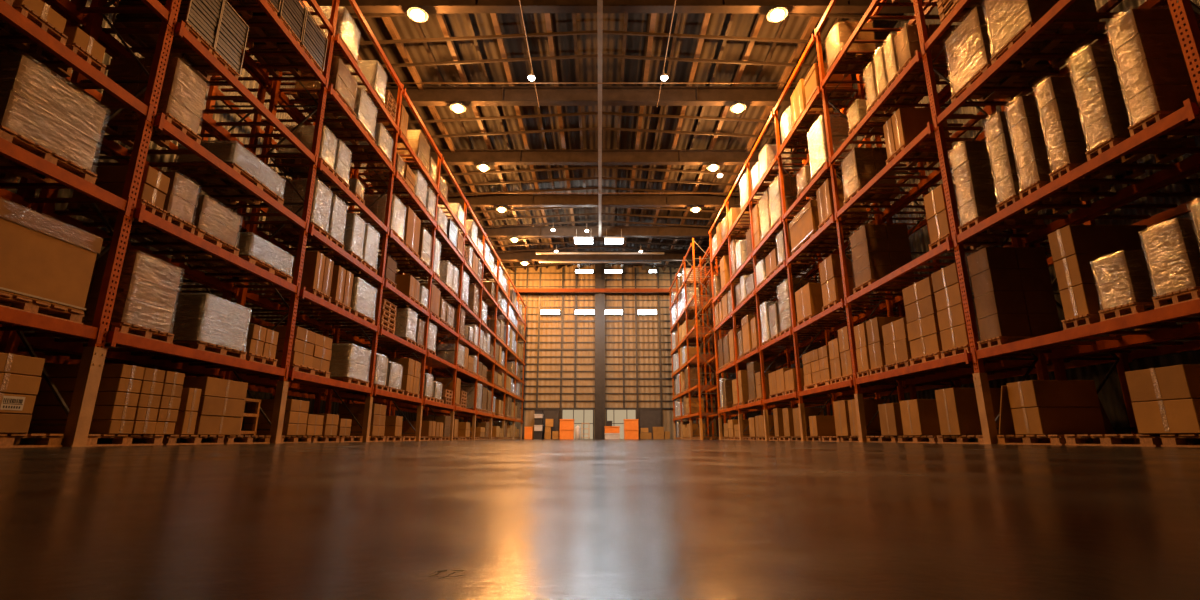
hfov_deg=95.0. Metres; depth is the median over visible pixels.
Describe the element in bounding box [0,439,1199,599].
floor
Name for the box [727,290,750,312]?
load
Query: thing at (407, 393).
pallet
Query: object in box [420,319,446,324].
pallet
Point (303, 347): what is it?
carton
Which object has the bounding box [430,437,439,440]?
pallet
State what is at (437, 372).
rack
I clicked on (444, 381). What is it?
carton
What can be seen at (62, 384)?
carton
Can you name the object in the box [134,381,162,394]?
carton
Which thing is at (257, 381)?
rack
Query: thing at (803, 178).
load
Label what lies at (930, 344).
carton
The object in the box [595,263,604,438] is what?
end column
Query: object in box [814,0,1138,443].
rack
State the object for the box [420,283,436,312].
carton
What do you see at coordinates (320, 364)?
carton
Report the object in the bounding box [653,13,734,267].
ceiling beam
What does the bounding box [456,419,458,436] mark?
carton
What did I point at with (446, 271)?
load
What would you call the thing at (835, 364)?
carton
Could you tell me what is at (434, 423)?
carton
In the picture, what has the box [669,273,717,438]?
rack
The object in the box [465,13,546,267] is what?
ceiling beam
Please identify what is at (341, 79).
load
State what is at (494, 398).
load
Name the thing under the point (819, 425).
carton
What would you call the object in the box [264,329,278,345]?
carton
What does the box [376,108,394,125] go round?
pallet
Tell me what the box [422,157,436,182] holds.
load
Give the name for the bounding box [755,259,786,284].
load
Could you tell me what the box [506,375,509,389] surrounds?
box
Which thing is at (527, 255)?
ceiling beam
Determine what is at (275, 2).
stack
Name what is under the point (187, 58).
pallet
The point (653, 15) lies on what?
ceiling beam
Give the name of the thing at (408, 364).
carton
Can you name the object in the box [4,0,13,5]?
pallet
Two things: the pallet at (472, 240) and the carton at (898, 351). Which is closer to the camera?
the carton at (898, 351)
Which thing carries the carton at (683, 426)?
on the pallet
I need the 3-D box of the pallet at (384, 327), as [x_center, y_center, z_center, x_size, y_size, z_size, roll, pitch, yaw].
[-6.560,0.867,15.763,1.000,0.144,1.000,0,-14,0]
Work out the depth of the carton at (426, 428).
19.60 m
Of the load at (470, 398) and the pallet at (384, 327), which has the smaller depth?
the pallet at (384, 327)
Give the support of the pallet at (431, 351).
on the rack at (431, 360)
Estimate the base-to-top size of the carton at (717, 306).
1.115 m
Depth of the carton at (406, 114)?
17.30 m
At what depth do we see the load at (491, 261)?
30.73 m
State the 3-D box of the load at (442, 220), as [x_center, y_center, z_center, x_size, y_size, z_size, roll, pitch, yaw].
[-6.562,-3.041,21.299,1.031,0.722,1.198,0,-14,0]
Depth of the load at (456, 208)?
23.64 m
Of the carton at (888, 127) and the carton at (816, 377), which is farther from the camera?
the carton at (816, 377)
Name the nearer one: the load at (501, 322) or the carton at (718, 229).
the carton at (718, 229)
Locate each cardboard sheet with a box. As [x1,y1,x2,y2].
[999,386,1015,434]
[1098,397,1114,433]
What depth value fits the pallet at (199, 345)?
8.71 m
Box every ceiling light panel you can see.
[574,229,593,243]
[604,229,623,243]
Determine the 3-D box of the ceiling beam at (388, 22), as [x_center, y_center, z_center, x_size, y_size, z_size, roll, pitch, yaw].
[-7.380,-9.591,19.726,0.180,0.315,57.600,0,-14,0]
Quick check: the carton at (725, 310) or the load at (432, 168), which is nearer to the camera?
the load at (432, 168)
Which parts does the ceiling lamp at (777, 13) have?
bulb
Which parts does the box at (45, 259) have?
lid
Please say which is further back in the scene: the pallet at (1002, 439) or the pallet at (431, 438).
the pallet at (431, 438)
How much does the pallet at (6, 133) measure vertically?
0.144 m
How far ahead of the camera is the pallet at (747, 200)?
24.12 m
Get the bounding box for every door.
[543,409,558,438]
[562,409,593,438]
[606,409,636,438]
[639,409,661,438]
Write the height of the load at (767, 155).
1.042 m
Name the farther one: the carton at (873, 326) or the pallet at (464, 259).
the pallet at (464, 259)
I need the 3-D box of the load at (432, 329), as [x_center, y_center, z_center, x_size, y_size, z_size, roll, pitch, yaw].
[-6.560,1.355,19.966,1.044,0.947,0.947,0,-14,0]
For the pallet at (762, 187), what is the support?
on the rack at (808, 341)
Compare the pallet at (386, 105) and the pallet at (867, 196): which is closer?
the pallet at (867, 196)
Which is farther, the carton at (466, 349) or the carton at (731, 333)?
the carton at (731, 333)
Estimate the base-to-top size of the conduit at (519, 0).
0.036 m
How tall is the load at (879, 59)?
1.098 m
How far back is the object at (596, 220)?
37.22 m
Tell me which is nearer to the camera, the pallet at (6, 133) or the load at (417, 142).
the pallet at (6, 133)
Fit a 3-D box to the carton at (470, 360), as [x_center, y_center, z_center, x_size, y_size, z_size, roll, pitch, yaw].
[-6.510,2.851,25.978,0.854,0.321,1.000,0,-14,0]
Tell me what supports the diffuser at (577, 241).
attached to the ceiling light panel at (577, 240)
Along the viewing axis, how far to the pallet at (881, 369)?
12.63 m
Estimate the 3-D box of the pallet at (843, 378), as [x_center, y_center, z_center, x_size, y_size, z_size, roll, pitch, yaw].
[6.860,2.018,14.185,1.040,0.144,0.630,0,-14,0]
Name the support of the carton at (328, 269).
on the pallet at (313, 291)
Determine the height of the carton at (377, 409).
0.283 m
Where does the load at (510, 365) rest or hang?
on the pallet
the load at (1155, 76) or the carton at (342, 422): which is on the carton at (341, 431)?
the carton at (342, 422)
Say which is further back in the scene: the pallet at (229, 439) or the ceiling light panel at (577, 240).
the ceiling light panel at (577, 240)
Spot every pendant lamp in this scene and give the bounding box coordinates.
[528,69,534,80]
[661,71,667,80]
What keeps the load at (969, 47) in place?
on the pallet at (995, 81)
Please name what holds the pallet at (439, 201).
on the rack at (431, 360)
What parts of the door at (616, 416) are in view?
frame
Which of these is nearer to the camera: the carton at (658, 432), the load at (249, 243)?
the load at (249, 243)
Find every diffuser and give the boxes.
[575,239,592,243]
[576,270,592,272]
[605,239,622,243]
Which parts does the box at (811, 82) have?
lid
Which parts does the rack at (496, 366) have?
upright post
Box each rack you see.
[0,0,174,343]
[0,0,335,446]
[143,0,403,443]
[274,83,441,441]
[347,154,467,440]
[391,199,485,439]
[423,235,499,439]
[448,258,510,439]
[464,280,519,439]
[478,296,526,438]
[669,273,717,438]
[675,256,730,439]
[683,238,743,439]
[709,201,790,439]
[725,160,830,440]
[745,107,878,440]
[773,32,958,441]
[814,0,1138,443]
[921,0,1199,362]
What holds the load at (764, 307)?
on the pallet at (763, 343)
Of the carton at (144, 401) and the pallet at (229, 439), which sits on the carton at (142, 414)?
the carton at (144, 401)
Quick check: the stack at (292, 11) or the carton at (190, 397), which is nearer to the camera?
the carton at (190, 397)
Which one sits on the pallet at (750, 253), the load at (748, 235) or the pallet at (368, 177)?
the load at (748, 235)
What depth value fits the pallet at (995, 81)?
9.42 m
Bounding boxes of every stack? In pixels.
[112,0,223,48]
[212,0,248,74]
[234,0,305,41]
[253,10,327,70]
[270,0,280,11]
[436,218,457,247]
[502,289,514,303]
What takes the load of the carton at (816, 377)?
on the pallet at (827, 382)
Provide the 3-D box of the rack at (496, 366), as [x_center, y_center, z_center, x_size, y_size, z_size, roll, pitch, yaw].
[-7.329,3.084,33.714,2.682,10.620,4.153,0,-14,0]
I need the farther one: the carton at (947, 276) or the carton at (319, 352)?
the carton at (319, 352)
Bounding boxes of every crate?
[238,398,260,434]
[534,409,543,413]
[534,414,543,417]
[534,418,542,424]
[534,425,542,430]
[534,431,542,438]
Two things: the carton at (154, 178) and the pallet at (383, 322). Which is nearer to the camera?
the carton at (154, 178)
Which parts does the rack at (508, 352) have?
upright post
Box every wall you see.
[5,0,470,443]
[476,264,727,438]
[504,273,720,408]
[723,0,1199,441]
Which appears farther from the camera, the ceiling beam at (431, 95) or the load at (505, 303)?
the load at (505, 303)
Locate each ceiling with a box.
[350,13,902,268]
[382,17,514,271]
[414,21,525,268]
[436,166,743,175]
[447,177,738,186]
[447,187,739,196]
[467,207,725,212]
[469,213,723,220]
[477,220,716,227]
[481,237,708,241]
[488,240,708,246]
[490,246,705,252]
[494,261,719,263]
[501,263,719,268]
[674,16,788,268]
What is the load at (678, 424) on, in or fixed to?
on the pallet
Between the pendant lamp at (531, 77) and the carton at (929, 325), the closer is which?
the carton at (929, 325)
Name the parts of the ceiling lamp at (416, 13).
bulb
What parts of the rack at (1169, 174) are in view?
upright post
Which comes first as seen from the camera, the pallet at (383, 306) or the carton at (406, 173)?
the pallet at (383, 306)
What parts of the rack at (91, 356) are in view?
upright post, upright post, upright post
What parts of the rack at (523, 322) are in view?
upright post, upright post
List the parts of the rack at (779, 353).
upright post, upright post, upright post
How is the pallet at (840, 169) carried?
on the rack at (888, 388)
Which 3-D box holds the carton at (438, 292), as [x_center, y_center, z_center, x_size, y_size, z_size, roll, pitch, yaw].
[-6.562,0.092,20.640,0.954,1.028,0.560,0,-14,0]
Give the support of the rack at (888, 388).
on the floor
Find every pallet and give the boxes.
[0,4,67,48]
[0,43,106,76]
[0,125,96,183]
[0,292,83,323]
[0,433,63,447]
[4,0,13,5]
[19,434,163,445]
[34,322,174,343]
[66,199,166,220]
[94,213,195,233]
[97,435,224,444]
[102,113,201,146]
[113,22,212,56]
[124,341,246,359]
[130,229,239,257]
[144,51,238,80]
[170,163,283,204]
[176,435,270,443]
[188,255,292,284]
[226,0,277,18]
[226,353,277,366]
[238,16,300,47]
[248,44,322,76]
[253,436,311,442]
[263,222,328,239]
[265,289,331,303]
[274,158,334,176]
[276,364,330,378]
[284,235,343,249]
[290,89,355,118]
[291,173,349,188]
[297,300,350,312]
[298,436,339,442]
[313,310,374,325]
[318,251,362,263]
[319,436,362,441]
[323,119,374,144]
[325,38,357,66]
[330,377,368,386]
[333,193,364,206]
[334,261,377,273]
[344,436,385,441]
[346,324,394,334]
[349,146,391,166]
[360,384,388,391]
[363,90,384,109]
[364,171,405,184]
[365,278,395,289]
[370,436,401,441]
[372,182,414,196]
[373,309,395,319]
[375,304,396,315]
[376,103,395,119]
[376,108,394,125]
[376,229,403,243]
[376,299,396,309]
[378,244,418,259]
[378,337,415,344]
[379,319,394,330]
[380,314,395,325]
[382,295,419,306]
[384,99,395,115]
[385,90,396,106]
[385,95,396,110]
[386,129,407,141]
[389,387,404,394]
[390,343,423,348]
[395,259,430,270]
[395,436,415,440]
[396,304,427,310]
[398,196,426,210]
[398,391,419,397]
[399,348,435,355]
[401,157,429,175]
[407,271,439,278]
[413,211,434,222]
[415,311,439,319]
[420,225,446,237]
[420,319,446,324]
[420,437,429,440]
[423,176,436,187]
[423,396,434,401]
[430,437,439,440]
[433,191,447,205]
[434,398,443,403]
[436,238,455,248]
[436,284,452,292]
[437,333,464,338]
[440,250,462,258]
[440,437,449,440]
[441,256,467,262]
[441,259,467,264]
[441,290,457,297]
[441,393,451,397]
[441,397,451,401]
[442,389,452,394]
[445,300,468,308]
[448,340,474,344]
[464,240,476,247]
[698,437,719,439]
[712,250,728,257]
[721,235,745,243]
[728,225,750,232]
[735,265,753,273]
[736,302,760,307]
[740,200,759,211]
[741,298,765,303]
[744,350,772,355]
[746,253,768,260]
[746,290,777,298]
[752,183,772,193]
[754,243,776,251]
[756,280,785,289]
[760,169,793,182]
[760,230,780,243]
[761,340,792,345]
[766,268,800,280]
[769,334,804,341]
[769,391,784,398]
[769,437,778,440]
[770,216,793,230]
[777,260,813,269]
[779,131,808,151]
[779,326,820,335]
[779,437,790,440]
[785,389,803,394]
[791,436,818,440]
[792,110,833,131]
[792,232,850,254]
[797,185,820,199]
[797,314,843,325]
[804,380,830,389]
[806,88,853,109]
[806,436,836,440]
[810,162,842,180]
[818,214,867,228]
[822,300,869,311]
[822,436,875,441]
[827,51,875,76]
[830,377,840,383]
[840,436,878,441]
[841,374,852,381]
[843,188,899,204]
[848,121,885,137]
[853,279,917,293]
[857,370,869,377]
[866,100,913,113]
[866,436,912,442]
[869,366,894,374]
[877,87,927,103]
[884,360,921,371]
[886,74,939,91]
[886,144,951,166]
[897,58,950,78]
[897,436,977,442]
[909,352,963,365]
[928,234,999,250]
[937,435,1049,443]
[938,0,974,14]
[939,0,982,20]
[940,0,985,22]
[940,345,1029,358]
[951,64,1056,101]
[958,217,1044,233]
[977,336,1067,349]
[990,22,1107,67]
[995,195,1082,213]
[997,435,1134,444]
[1019,181,1110,200]
[1049,163,1145,181]
[1061,314,1176,330]
[1064,434,1199,446]
[1085,138,1196,162]
[1098,302,1198,321]
[1128,111,1199,138]
[1152,287,1199,308]
[1160,434,1199,446]
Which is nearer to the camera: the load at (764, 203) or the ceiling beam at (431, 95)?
the load at (764, 203)
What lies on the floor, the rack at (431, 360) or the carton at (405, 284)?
the rack at (431, 360)
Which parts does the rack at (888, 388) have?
upright post, upright post, upright post, upright post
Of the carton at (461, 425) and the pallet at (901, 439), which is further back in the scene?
the carton at (461, 425)
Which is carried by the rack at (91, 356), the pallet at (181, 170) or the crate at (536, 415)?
the pallet at (181, 170)
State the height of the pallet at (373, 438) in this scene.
0.144 m
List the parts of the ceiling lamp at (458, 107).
bulb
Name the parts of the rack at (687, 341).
upright post, upright post, upright post, upright post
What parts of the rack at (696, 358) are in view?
upright post, upright post, upright post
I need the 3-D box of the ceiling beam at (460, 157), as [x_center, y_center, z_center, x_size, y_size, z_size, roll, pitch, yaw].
[0.000,-7.177,27.678,20.800,0.690,0.320,0,-14,0]
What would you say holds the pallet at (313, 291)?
on the rack at (257, 381)
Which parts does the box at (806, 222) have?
lid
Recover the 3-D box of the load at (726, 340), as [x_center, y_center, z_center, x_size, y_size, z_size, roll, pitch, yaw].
[6.860,2.544,27.933,1.050,1.416,1.193,0,-14,0]
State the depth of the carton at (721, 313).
28.98 m
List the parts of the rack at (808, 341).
upright post, upright post, upright post, upright post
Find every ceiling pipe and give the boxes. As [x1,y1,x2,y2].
[387,83,797,83]
[447,193,739,193]
[536,252,663,253]
[539,261,660,262]
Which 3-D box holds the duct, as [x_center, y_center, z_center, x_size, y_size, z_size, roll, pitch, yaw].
[0.000,-10.037,14.322,0.170,0.240,46.700,0,-14,0]
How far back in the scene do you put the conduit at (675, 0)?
19.10 m
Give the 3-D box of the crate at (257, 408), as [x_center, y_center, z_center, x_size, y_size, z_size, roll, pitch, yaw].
[-6.600,2.074,9.769,0.780,0.630,0.494,0,-14,0]
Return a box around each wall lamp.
[540,310,559,314]
[575,270,593,273]
[575,310,594,314]
[605,270,622,273]
[605,310,622,314]
[637,310,656,314]
[649,270,656,273]
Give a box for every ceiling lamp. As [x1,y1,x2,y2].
[407,5,427,21]
[450,100,465,112]
[477,161,489,170]
[496,204,506,211]
[510,235,518,241]
[521,259,528,264]
[690,204,700,212]
[707,161,718,170]
[730,100,745,112]
[767,5,787,21]
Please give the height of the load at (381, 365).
0.848 m
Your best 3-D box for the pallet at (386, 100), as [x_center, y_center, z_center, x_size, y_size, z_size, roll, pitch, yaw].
[-6.585,-5.590,16.024,1.050,0.144,0.710,0,-14,0]
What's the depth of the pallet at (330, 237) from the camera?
12.61 m
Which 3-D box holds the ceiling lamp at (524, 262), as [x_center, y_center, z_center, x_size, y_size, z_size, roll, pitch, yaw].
[-5.820,-2.909,42.536,0.650,0.460,0.650,0,-14,0]
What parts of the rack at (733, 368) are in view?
upright post, upright post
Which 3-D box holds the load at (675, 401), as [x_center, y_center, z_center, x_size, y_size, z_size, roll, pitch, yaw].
[6.109,8.088,40.945,1.038,1.132,0.852,0,-14,0]
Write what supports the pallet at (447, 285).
on the rack at (431, 360)
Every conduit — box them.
[519,0,539,106]
[657,0,675,106]
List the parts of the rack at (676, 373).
upright post, upright post, upright post, upright post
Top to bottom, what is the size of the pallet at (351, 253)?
0.144 m
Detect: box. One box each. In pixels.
[0,198,102,311]
[445,231,463,255]
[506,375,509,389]
[741,315,756,352]
[789,200,849,251]
[803,63,852,103]
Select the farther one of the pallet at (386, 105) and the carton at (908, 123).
the pallet at (386, 105)
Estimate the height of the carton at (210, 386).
0.289 m
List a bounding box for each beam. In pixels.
[307,0,922,12]
[350,13,908,20]
[355,13,502,268]
[359,30,884,46]
[381,54,812,67]
[386,86,851,105]
[408,112,780,123]
[424,127,780,138]
[429,150,806,164]
[436,14,536,270]
[447,194,740,206]
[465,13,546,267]
[477,226,745,236]
[490,13,558,269]
[490,251,719,260]
[510,288,699,292]
[519,13,568,266]
[545,13,579,268]
[572,13,589,265]
[610,13,627,265]
[621,13,656,268]
[631,13,680,266]
[642,13,710,269]
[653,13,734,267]
[663,14,764,270]
[686,17,819,267]
[697,13,844,266]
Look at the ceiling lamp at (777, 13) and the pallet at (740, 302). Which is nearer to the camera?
the ceiling lamp at (777, 13)
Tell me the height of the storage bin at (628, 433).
0.770 m
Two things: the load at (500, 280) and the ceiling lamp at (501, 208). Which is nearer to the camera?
the ceiling lamp at (501, 208)
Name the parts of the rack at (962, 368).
upright post, upright post, upright post, upright post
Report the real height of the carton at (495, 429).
0.630 m
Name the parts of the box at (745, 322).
lid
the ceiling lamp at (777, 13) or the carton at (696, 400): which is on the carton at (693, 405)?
the carton at (696, 400)
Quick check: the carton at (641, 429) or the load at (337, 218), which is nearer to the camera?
the load at (337, 218)
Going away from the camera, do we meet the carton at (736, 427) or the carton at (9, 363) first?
the carton at (9, 363)
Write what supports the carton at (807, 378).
on the pallet at (827, 382)
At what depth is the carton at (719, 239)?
29.39 m
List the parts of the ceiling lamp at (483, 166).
bulb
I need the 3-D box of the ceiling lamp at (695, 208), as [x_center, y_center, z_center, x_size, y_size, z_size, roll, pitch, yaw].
[5.660,-5.415,32.545,0.650,0.460,0.650,0,-14,0]
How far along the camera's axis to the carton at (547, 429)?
43.27 m
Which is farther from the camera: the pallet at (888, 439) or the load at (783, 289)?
the load at (783, 289)
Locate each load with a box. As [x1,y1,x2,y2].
[0,54,105,170]
[47,252,180,332]
[101,58,207,133]
[136,195,240,246]
[151,293,251,351]
[161,172,198,223]
[174,140,285,198]
[235,232,293,275]
[265,178,332,232]
[277,125,337,168]
[295,57,356,111]
[295,139,351,183]
[306,6,360,59]
[311,213,365,257]
[315,343,370,380]
[324,87,377,138]
[326,194,347,243]
[330,179,363,198]
[344,123,393,161]
[345,60,386,102]
[350,277,376,319]
[352,255,396,282]
[360,194,405,239]
[360,353,387,385]
[362,223,379,268]
[366,154,404,176]
[378,308,417,340]
[386,361,402,388]
[391,130,429,169]
[395,227,431,265]
[401,170,427,206]
[407,238,440,274]
[413,188,435,218]
[415,319,424,344]
[418,373,433,396]
[419,286,428,307]
[421,207,447,233]
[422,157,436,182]
[422,261,453,288]
[422,416,450,436]
[423,322,436,351]
[427,176,447,199]
[432,381,441,398]
[436,344,464,366]
[438,203,464,225]
[439,299,446,320]
[440,270,469,303]
[445,304,453,326]
[452,246,472,267]
[453,266,458,293]
[453,309,464,334]
[454,285,478,312]
[455,326,472,341]
[458,220,477,245]
[460,383,482,408]
[464,324,478,345]
[465,301,486,323]
[468,355,477,372]
[470,422,488,436]
[472,237,482,255]
[475,282,493,296]
[478,242,489,264]
[478,260,481,279]
[478,362,481,374]
[479,330,483,348]
[481,320,499,336]
[481,365,486,377]
[481,387,486,409]
[482,291,500,305]
[483,266,502,284]
[483,336,486,351]
[484,333,489,354]
[486,264,496,276]
[486,371,497,383]
[486,391,491,410]
[487,319,503,339]
[489,253,493,272]
[490,343,498,360]
[490,345,493,356]
[492,396,495,411]
[492,422,506,436]
[496,397,509,415]
[498,373,503,386]
[500,305,511,320]
[501,351,504,364]
[502,275,506,290]
[503,299,506,312]
[503,325,509,346]
[504,362,513,371]
[509,398,511,415]
[512,331,514,351]
[513,325,522,334]
[513,383,519,394]
[515,403,518,417]
[671,292,681,301]
[671,307,673,325]
[671,332,675,349]
[673,304,676,322]
[673,354,674,371]
[674,354,678,369]
[675,306,689,319]
[675,401,683,415]
[676,421,689,436]
[677,300,679,315]
[677,374,679,393]
[678,276,692,288]
[678,424,686,436]
[679,402,683,414]
[682,268,698,280]
[682,286,699,309]
[682,346,698,363]
[684,396,698,413]
[685,368,701,388]
[712,233,716,255]
[713,276,728,296]
[718,338,723,367]
[720,378,735,406]
[721,217,744,239]
[723,335,729,364]
[723,380,732,405]
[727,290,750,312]
[730,240,739,274]
[735,239,756,268]
[736,283,740,304]
[738,331,743,355]
[739,171,762,208]
[740,275,750,300]
[746,228,772,254]
[746,273,775,294]
[747,362,775,399]
[751,162,770,189]
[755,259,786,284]
[759,144,792,177]
[759,190,771,237]
[760,301,777,341]
[769,176,805,225]
[769,303,780,336]
[776,229,810,264]
[777,279,814,330]
[780,105,804,142]
[797,166,825,193]
[807,114,857,176]
[826,22,875,66]
[841,147,896,198]
[848,100,891,129]
[850,225,914,286]
[864,62,911,105]
[874,47,888,93]
[883,34,899,81]
[895,24,951,67]
[945,6,1048,93]
[950,141,1037,224]
[967,247,1060,340]
[984,0,1098,54]
[985,112,1022,202]
[1006,96,1102,188]
[1035,77,1136,170]
[1069,45,1186,149]
[1093,251,1172,309]
[1108,9,1199,123]
[1142,219,1199,295]
[1190,202,1199,239]
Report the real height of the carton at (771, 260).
0.777 m
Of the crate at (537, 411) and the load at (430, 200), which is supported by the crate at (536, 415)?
the crate at (537, 411)
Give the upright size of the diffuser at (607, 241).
0.023 m
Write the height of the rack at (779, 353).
11.800 m
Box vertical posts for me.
[502,267,705,438]
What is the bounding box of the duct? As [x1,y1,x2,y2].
[597,0,602,236]
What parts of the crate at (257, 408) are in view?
rail, rail, rail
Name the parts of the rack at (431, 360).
upright post, upright post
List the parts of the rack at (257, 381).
upright post, upright post, upright post, upright post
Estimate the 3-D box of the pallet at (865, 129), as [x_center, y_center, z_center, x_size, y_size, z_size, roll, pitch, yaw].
[6.810,-4.271,13.778,0.940,0.144,0.580,0,-14,0]
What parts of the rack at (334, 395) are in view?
upright post, upright post, upright post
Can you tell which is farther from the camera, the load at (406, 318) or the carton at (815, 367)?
the load at (406, 318)
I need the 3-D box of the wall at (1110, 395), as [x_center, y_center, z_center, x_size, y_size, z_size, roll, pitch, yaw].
[10.500,-2.703,17.998,0.200,14.200,57.600,0,-14,0]
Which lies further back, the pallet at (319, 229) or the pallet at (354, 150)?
the pallet at (354, 150)
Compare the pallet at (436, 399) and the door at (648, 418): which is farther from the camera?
the door at (648, 418)
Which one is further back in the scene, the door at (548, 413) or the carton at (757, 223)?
the door at (548, 413)
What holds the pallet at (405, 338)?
on the rack at (334, 395)
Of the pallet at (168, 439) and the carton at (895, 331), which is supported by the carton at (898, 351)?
the carton at (895, 331)
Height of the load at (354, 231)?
0.997 m
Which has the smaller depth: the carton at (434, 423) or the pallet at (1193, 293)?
the pallet at (1193, 293)
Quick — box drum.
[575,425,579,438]
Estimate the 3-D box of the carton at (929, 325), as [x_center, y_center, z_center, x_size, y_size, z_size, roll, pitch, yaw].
[6.889,0.557,10.943,1.024,0.366,0.960,0,-14,0]
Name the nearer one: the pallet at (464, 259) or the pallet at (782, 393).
the pallet at (782, 393)
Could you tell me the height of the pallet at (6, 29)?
0.144 m
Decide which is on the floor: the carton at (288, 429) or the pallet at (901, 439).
the pallet at (901, 439)
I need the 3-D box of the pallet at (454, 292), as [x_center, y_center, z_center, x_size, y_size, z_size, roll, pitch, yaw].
[-6.560,-0.238,23.031,1.040,0.144,0.776,0,-14,0]
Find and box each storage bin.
[524,427,533,438]
[559,419,574,428]
[559,429,574,438]
[604,426,619,432]
[604,433,619,438]
[623,419,638,428]
[624,429,638,438]
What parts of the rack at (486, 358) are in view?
upright post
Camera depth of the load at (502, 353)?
34.23 m
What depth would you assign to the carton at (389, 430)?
16.33 m
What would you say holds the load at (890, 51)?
on the pallet
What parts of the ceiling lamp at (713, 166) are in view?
bulb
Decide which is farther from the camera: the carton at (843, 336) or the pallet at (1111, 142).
the carton at (843, 336)
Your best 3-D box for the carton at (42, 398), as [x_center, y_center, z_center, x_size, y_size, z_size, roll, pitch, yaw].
[-6.596,1.279,7.085,1.024,0.170,0.350,0,-14,1]
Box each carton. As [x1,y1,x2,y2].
[0,352,44,375]
[0,373,40,394]
[0,393,35,413]
[0,414,31,432]
[13,0,66,32]
[27,420,133,433]
[31,406,135,419]
[34,392,138,406]
[38,378,141,392]
[41,364,144,379]
[63,27,104,61]
[72,183,165,208]
[91,166,169,193]
[125,408,157,420]
[132,421,155,433]
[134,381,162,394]
[136,394,160,407]
[140,368,164,382]
[147,411,197,434]
[149,409,177,421]
[153,396,180,409]
[154,422,174,433]
[156,384,182,396]
[163,371,184,384]
[177,388,201,410]
[181,377,247,399]
[193,396,245,416]
[194,415,241,434]
[244,424,306,435]
[245,339,263,355]
[245,411,307,423]
[246,399,308,411]
[247,324,266,341]
[262,326,315,343]
[262,343,276,358]
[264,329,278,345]
[265,351,312,367]
[268,251,325,291]
[276,339,313,355]
[305,425,322,435]
[307,414,323,424]
[312,357,329,371]
[312,414,338,424]
[313,333,332,349]
[313,345,331,360]
[317,425,337,435]
[321,257,333,295]
[330,265,345,302]
[337,427,350,435]
[338,404,385,414]
[338,414,385,425]
[338,419,351,426]
[343,270,353,306]
[346,425,384,435]
[379,206,420,253]
[380,104,405,131]
[383,275,415,297]
[384,426,401,435]
[385,416,402,425]
[388,358,414,375]
[401,375,413,391]
[401,421,432,436]
[403,112,408,137]
[404,170,414,186]
[404,176,413,190]
[405,164,414,180]
[412,377,419,393]
[413,361,420,377]
[414,280,419,300]
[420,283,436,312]
[432,421,435,436]
[435,288,440,315]
[435,422,439,436]
[436,378,458,402]
[439,422,443,436]
[453,419,456,436]
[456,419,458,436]
[457,379,460,403]
[458,422,469,429]
[458,430,469,436]
[463,261,477,275]
[464,346,468,357]
[464,357,467,368]
[468,356,473,364]
[468,363,472,370]
[470,427,484,431]
[470,432,484,436]
[472,252,477,266]
[488,426,499,436]
[495,400,500,413]
[498,346,500,362]
[517,343,519,356]
[544,433,551,438]
[545,419,553,426]
[545,427,550,432]
[552,431,558,438]
[640,428,647,431]
[640,433,651,438]
[652,427,663,438]
[664,431,669,438]
[681,371,684,390]
[682,425,686,436]
[684,320,699,328]
[684,327,700,335]
[685,347,699,354]
[685,354,700,361]
[686,398,703,403]
[686,403,703,408]
[686,408,703,412]
[689,424,705,436]
[715,306,716,325]
[716,222,721,237]
[716,303,719,323]
[717,233,727,247]
[719,301,721,312]
[719,311,722,320]
[720,256,729,274]
[721,270,739,287]
[722,294,727,308]
[722,305,727,317]
[724,430,728,436]
[728,329,741,346]
[728,419,748,427]
[728,428,734,436]
[729,344,738,360]
[730,208,749,224]
[732,379,736,391]
[733,391,737,403]
[734,424,748,430]
[735,431,749,436]
[738,370,748,386]
[739,386,748,401]
[749,417,755,436]
[750,317,761,347]
[752,204,759,221]
[753,216,760,234]
[754,230,761,246]
[755,372,770,385]
[755,416,759,436]
[756,384,775,397]
[759,415,774,436]
[765,248,777,274]
[768,371,776,394]
[773,408,784,436]
[776,368,802,392]
[782,408,799,436]
[784,369,813,389]
[790,89,797,124]
[793,408,823,435]
[795,79,832,116]
[795,283,836,320]
[802,352,810,364]
[803,363,811,375]
[804,374,812,385]
[809,349,819,361]
[809,416,835,435]
[811,360,819,372]
[812,371,820,383]
[816,186,824,224]
[818,345,829,358]
[819,254,854,284]
[819,357,830,370]
[820,368,831,381]
[822,178,865,218]
[822,277,867,305]
[828,338,840,359]
[830,357,842,378]
[833,400,850,435]
[837,326,856,352]
[840,350,852,375]
[848,399,889,435]
[854,323,867,348]
[856,346,870,371]
[866,317,905,344]
[868,342,885,368]
[878,403,903,435]
[882,318,907,344]
[883,117,895,157]
[884,339,911,364]
[891,108,950,149]
[899,399,940,435]
[902,277,934,305]
[905,295,936,323]
[907,314,940,340]
[910,333,942,357]
[923,184,958,219]
[927,209,986,242]
[931,262,971,292]
[934,283,974,311]
[935,388,1000,434]
[937,303,978,330]
[940,324,980,349]
[1007,380,1099,408]
[1011,407,1105,434]
[1048,225,1147,261]
[1054,254,1114,290]
[1060,284,1114,318]
[1125,364,1199,401]
[1132,399,1199,433]
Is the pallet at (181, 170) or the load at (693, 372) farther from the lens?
the load at (693, 372)
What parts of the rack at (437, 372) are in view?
upright post, upright post, upright post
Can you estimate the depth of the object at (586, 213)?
35.97 m
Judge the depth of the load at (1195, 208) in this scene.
5.89 m
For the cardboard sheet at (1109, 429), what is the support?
on the pallet at (1002, 439)
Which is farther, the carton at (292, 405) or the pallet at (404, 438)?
the pallet at (404, 438)
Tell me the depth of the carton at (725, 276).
28.15 m
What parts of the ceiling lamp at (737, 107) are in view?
bulb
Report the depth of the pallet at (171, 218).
7.93 m

